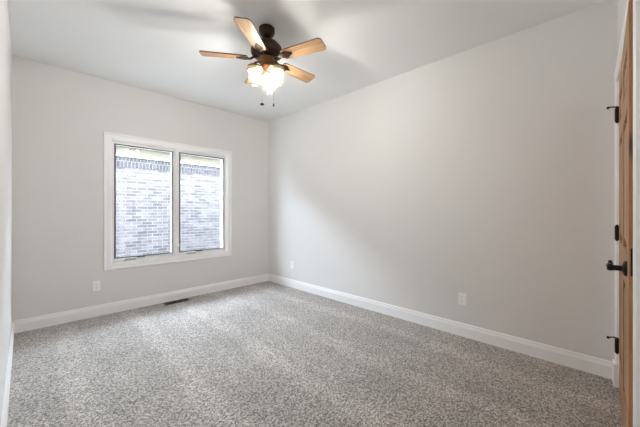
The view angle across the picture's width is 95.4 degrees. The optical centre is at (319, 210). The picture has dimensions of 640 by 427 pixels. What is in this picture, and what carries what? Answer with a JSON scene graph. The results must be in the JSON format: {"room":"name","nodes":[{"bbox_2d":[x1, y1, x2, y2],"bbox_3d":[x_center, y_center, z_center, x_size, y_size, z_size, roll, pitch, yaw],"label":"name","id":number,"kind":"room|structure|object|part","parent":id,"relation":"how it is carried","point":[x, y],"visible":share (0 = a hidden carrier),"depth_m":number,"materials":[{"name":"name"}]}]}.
{"room":"empty bedroom","nodes":[
{"label":"empty bedroom","id":0,"kind":"room"},
{"bbox_2d":[0,0,11,426],"bbox_3d":[-1.407,-0.163,1.183,4.665,2.743,0.120,0,0,45],"label":"wall","id":1,"kind":"structure","parent":0,"point":[5,37],"depth_m":1.76,"materials":[{"name":"white paint"}]},
{"bbox_2d":[1,321,13,426],"bbox_3d":[-1.478,1.147,1.349,4.299,0.124,0.016,0,0,45],"label":"baseboard","id":2,"kind":"structure","parent":1,"relation":"attached to","point":[4,419],"depth_m":1.88,"materials":[{"name":"white paint"}]},
{"bbox_2d":[12,55,268,320],"bbox_3d":[-2.016,-0.087,4.005,0.160,2.893,3.290,0,0,45],"label":"wall","id":3,"kind":"structure","parent":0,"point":[60,116],"depth_m":3.28,"materials":[{"name":"white paint"}]},
{"bbox_2d":[93,280,99,290],"bbox_3d":[-2.558,0.861,3.333,0.009,0.115,0.070,0,0,45],"label":"wall outlet","id":4,"kind":"object","parent":3,"relation":"attached to","point":[96,284],"visible":1,"depth_m":3.33,"materials":[{"name":"white plastic"}]},
{"bbox_2d":[13,273,268,333],"bbox_3d":[-1.954,1.147,3.943,0.016,0.124,3.050,0,0,45],"label":"baseboard","id":5,"kind":"structure","parent":3,"relation":"attached to","point":[22,325],"depth_m":3.52,"materials":[{"name":"white paint"}]},
{"bbox_2d":[103,131,231,270],"bbox_3d":[-2.013,-0.111,4.021,0.222,1.615,1.618,0,0,45],"label":"window","id":6,"kind":"structure","parent":3,"relation":"attached to","point":[110,140],"depth_m":3.92,"materials":[{"name":"white plastic"}]},
{"bbox_3d":[-2.258,-0.111,3.744,0.091,1.443,0.707,0,0,44],"label":"casement sash","id":7,"kind":"part","parent":6,"relation":"part of","materials":[{"name":"white plastic"}]},
{"bbox_3d":[-2.224,-0.115,3.710,0.008,1.379,0.663,0,0,44],"label":"screen frame","id":8,"kind":"part","parent":6,"relation":"part of","materials":[{"name":"grey"}]},
{"bbox_3d":[-1.740,-0.111,4.271,0.091,1.443,0.707,0,0,44],"label":"casement sash","id":9,"kind":"part","parent":6,"relation":"part of","materials":[{"name":"white plastic"}]},
{"bbox_3d":[-1.706,-0.115,4.237,0.008,1.379,0.663,0,0,44],"label":"screen frame","id":10,"kind":"part","parent":6,"relation":"part of","materials":[{"name":"grey metal"}]},
{"bbox_2d":[8,0,603,121],"bbox_3d":[-0.353,-1.594,2.370,4.825,0.120,3.290,0,0,45],"label":"ceiling","id":11,"kind":"structure","parent":0,"point":[150,45],"depth_m":2.56,"materials":[{"name":"white paint"}]},
{"bbox_2d":[199,17,325,106],"bbox_3d":[-0.422,-1.204,2.473,1.032,0.659,0.987,0,0,45],"label":"ceiling fan","id":12,"kind":"object","parent":11,"relation":"hanging from","point":[266,50],"visible":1,"depth_m":2.37,"materials":[{"name":"brown wood"}]},
{"bbox_3d":[-0.784,-1.273,2.385,0.375,0.008,0.128,0,12,-10],"label":"blade","id":13,"kind":"part","parent":12,"relation":"part of","materials":[{"name":"brown wood"}]},
{"bbox_3d":[-0.494,-1.273,2.106,0.128,0.008,0.375,12,2,8],"label":"blade","id":14,"kind":"part","parent":12,"relation":"part of","materials":[{"name":"brown wood"}]},
{"bbox_3d":[-0.537,-1.206,2.394,0.118,0.069,0.118,0,0,-30],"label":"lamp arm","id":15,"kind":"part","parent":12,"relation":"part of","materials":[{"name":"brown metal"}]},
{"bbox_3d":[-0.537,-1.103,2.394,0.056,0.084,0.056,0,0,-30],"label":"bulb","id":16,"kind":"part","parent":12,"relation":"part of","materials":[{"name":"beige glass"}]},
{"bbox_3d":[-0.537,-1.103,2.394,0.130,0.140,0.130,0,0,-30],"label":"lamp shade","id":17,"kind":"part","parent":12,"relation":"part of","materials":[{"name":"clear glass"}]},
{"bbox_3d":[-0.608,-1.273,2.748,0.128,0.008,0.375,-14,6,-27],"label":"blade","id":18,"kind":"part","parent":12,"relation":"part of","materials":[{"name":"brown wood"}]},
{"bbox_3d":[-0.447,-1.103,2.550,0.130,0.140,0.130,0,0,0],"label":"lamp shade","id":19,"kind":"part","parent":12,"relation":"part of","materials":[{"name":"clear glass"}]},
{"bbox_3d":[-0.447,-1.103,2.550,0.056,0.084,0.056,0,0,0],"label":"bulb","id":20,"kind":"part","parent":12,"relation":"part of","materials":[{"name":"beige glass"}]},
{"bbox_3d":[-0.357,-1.206,2.394,0.118,0.069,0.118,0,0,30],"label":"lamp arm","id":21,"kind":"part","parent":12,"relation":"part of","materials":[{"name":"brown metal"}]},
{"bbox_3d":[-0.357,-1.103,2.394,0.130,0.140,0.130,0,0,30],"label":"lamp shade","id":22,"kind":"part","parent":12,"relation":"part of","materials":[{"name":"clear glass"}]},
{"bbox_3d":[-0.357,-1.103,2.394,0.056,0.084,0.056,0,0,30],"label":"bulb","id":23,"kind":"part","parent":12,"relation":"part of","materials":[{"name":"beige glass"}]},
{"bbox_3d":[-0.209,-1.273,2.692,0.128,0.008,0.375,-16,-11,43],"label":"blade","id":24,"kind":"part","parent":12,"relation":"part of","materials":[{"name":"brown wood"}]},
{"bbox_3d":[-0.139,-1.273,2.296,0.375,0.008,0.128,0,-12,26],"label":"blade","id":25,"kind":"part","parent":12,"relation":"part of","materials":[{"name":"brown wood"}]},
{"bbox_2d":[7,281,621,426],"bbox_3d":[-0.296,1.284,2.314,4.665,0.150,3.290,0,0,45],"label":"floor","id":26,"kind":"structure","parent":0,"point":[267,353],"depth_m":2.12,"materials":[{"name":"grey carpet"}]},
{"bbox_2d":[163,298,189,304],"bbox_3d":[-1.897,1.205,3.855,0.110,0.008,0.310,0,0,45],"label":"floor vent","id":27,"kind":"object","parent":26,"relation":"in","point":[185,299],"visible":1,"depth_m":3.85,"materials":[{"name":"brown metal"}]},
{"bbox_2d":[269,0,617,360],"bbox_3d":[0.815,-0.163,3.444,4.665,2.743,0.120,0,0,45],"label":"wall","id":28,"kind":"structure","parent":0,"point":[485,172],"depth_m":2.73,"materials":[{"name":"white paint"}]},
{"bbox_2d":[268,274,611,378],"bbox_3d":[0.609,1.147,3.551,4.189,0.124,0.016,0,0,45],"label":"baseboard","id":29,"kind":"structure","parent":28,"relation":"attached to","point":[586,363],"depth_m":2.73,"materials":[{"name":"white paint"}]},
{"bbox_2d":[458,292,465,305],"bbox_3d":[1.371,0.852,2.808,0.070,0.115,0.009,0,0,45],"label":"wall outlet","id":30,"kind":"object","parent":28,"relation":"attached to","point":[461,296],"visible":1,"depth_m":2.80,"materials":[{"name":"white plastic"}]},
{"bbox_2d":[606,0,632,426],"bbox_3d":[1.642,0.163,1.599,0.102,2.068,1.103,0,0,44],"label":"door","id":31,"kind":"structure","parent":28,"relation":"in","point":[624,111],"depth_m":1.35,"materials":[{"name":"brown wood"}]},
{"bbox_3d":[1.368,0.257,1.345,0.066,0.068,0.164,0,0,44],"label":"lever handle","id":32,"kind":"part","parent":31,"relation":"part of","materials":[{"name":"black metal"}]},
{"bbox_3d":[1.831,-0.657,1.746,0.032,0.190,0.384,0,0,44],"label":"panel","id":33,"kind":"part","parent":31,"relation":"part of","materials":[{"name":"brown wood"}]},
{"bbox_3d":[1.831,-0.133,1.746,0.032,0.662,0.384,0,0,44],"label":"panel","id":34,"kind":"part","parent":31,"relation":"part of","materials":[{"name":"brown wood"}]},
{"bbox_3d":[1.831,0.659,1.746,0.032,0.617,0.384,0,0,44],"label":"panel","id":35,"kind":"part","parent":31,"relation":"part of","materials":[{"name":"brown wood"}]},
{"bbox_3d":[1.498,-0.657,1.404,0.032,0.190,0.384,0,0,44],"label":"panel","id":36,"kind":"part","parent":31,"relation":"part of","materials":[{"name":"brown wood"}]},
{"bbox_3d":[1.498,-0.133,1.404,0.032,0.662,0.384,0,0,44],"label":"panel","id":37,"kind":"part","parent":31,"relation":"part of","materials":[{"name":"brown wood"}]},
{"bbox_3d":[1.498,0.659,1.404,0.032,0.617,0.384,0,0,44],"label":"panel","id":38,"kind":"part","parent":31,"relation":"part of","materials":[{"name":"brown wood"}]},
{"bbox_3d":[1.284,0.212,1.186,0.025,0.114,0.012,0,0,44],"label":"latch plate","id":39,"kind":"part","parent":31,"relation":"part of","materials":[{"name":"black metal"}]},
{"bbox_2d":[612,0,639,426],"bbox_3d":[1.694,0.121,1.547,0.148,2.176,1.279,0,0,43],"label":"door frame","id":40,"kind":"structure","parent":28,"relation":"attached to","point":[636,3],"depth_m":1.13,"materials":[{"name":"white paint"}]},
{"bbox_3d":[2.057,0.041,2.019,0.018,2.016,0.086,0,0,43],"label":"door casing","id":41,"kind":"part","parent":40,"relation":"part of","materials":[{"name":"white paint"}]},
{"bbox_3d":[1.654,-0.924,1.585,0.018,0.086,1.271,0,0,43],"label":"head casing","id":42,"kind":"part","parent":40,"relation":"part of","materials":[{"name":"white paint"}]},
{"bbox_3d":[1.251,0.041,1.151,0.018,2.016,0.086,0,0,43],"label":"door casing","id":43,"kind":"part","parent":40,"relation":"part of","materials":[{"name":"white paint"}]},
{"bbox_2d":[618,0,626,50],"bbox_3d":[1.123,-0.163,0.912,0.121,2.743,3.110,0,0,43],"label":"wall","id":44,"kind":"structure","parent":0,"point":[622,4],"depth_m":1.88,"materials":[{"name":"white paint"}]},
{"label":"outside","id":45,"kind":"structure","parent":0,"visible":0},
{"bbox_3d":[-5.847,1.734,8.549,11.675,0.150,22.000,0,0,45],"label":"ground","id":46,"kind":"structure","parent":45,"visible":0},
{"bbox_2d":[116,146,219,256],"bbox_3d":[-7.065,-1.416,9.046,9.640,6.150,16.600,0,0,45],"label":"brick house","id":47,"kind":"structure","parent":46,"relation":"on","point":[142,175],"depth_m":6.57,"materials":[{"name":"grey brick"}]},
{"bbox_3d":[-4.056,-1.149,6.088,0.020,0.035,16.000,0,0,44],"label":"frieze moulding","id":48,"kind":"part","parent":47,"relation":"part of","materials":[{"name":"white"}]}
]}

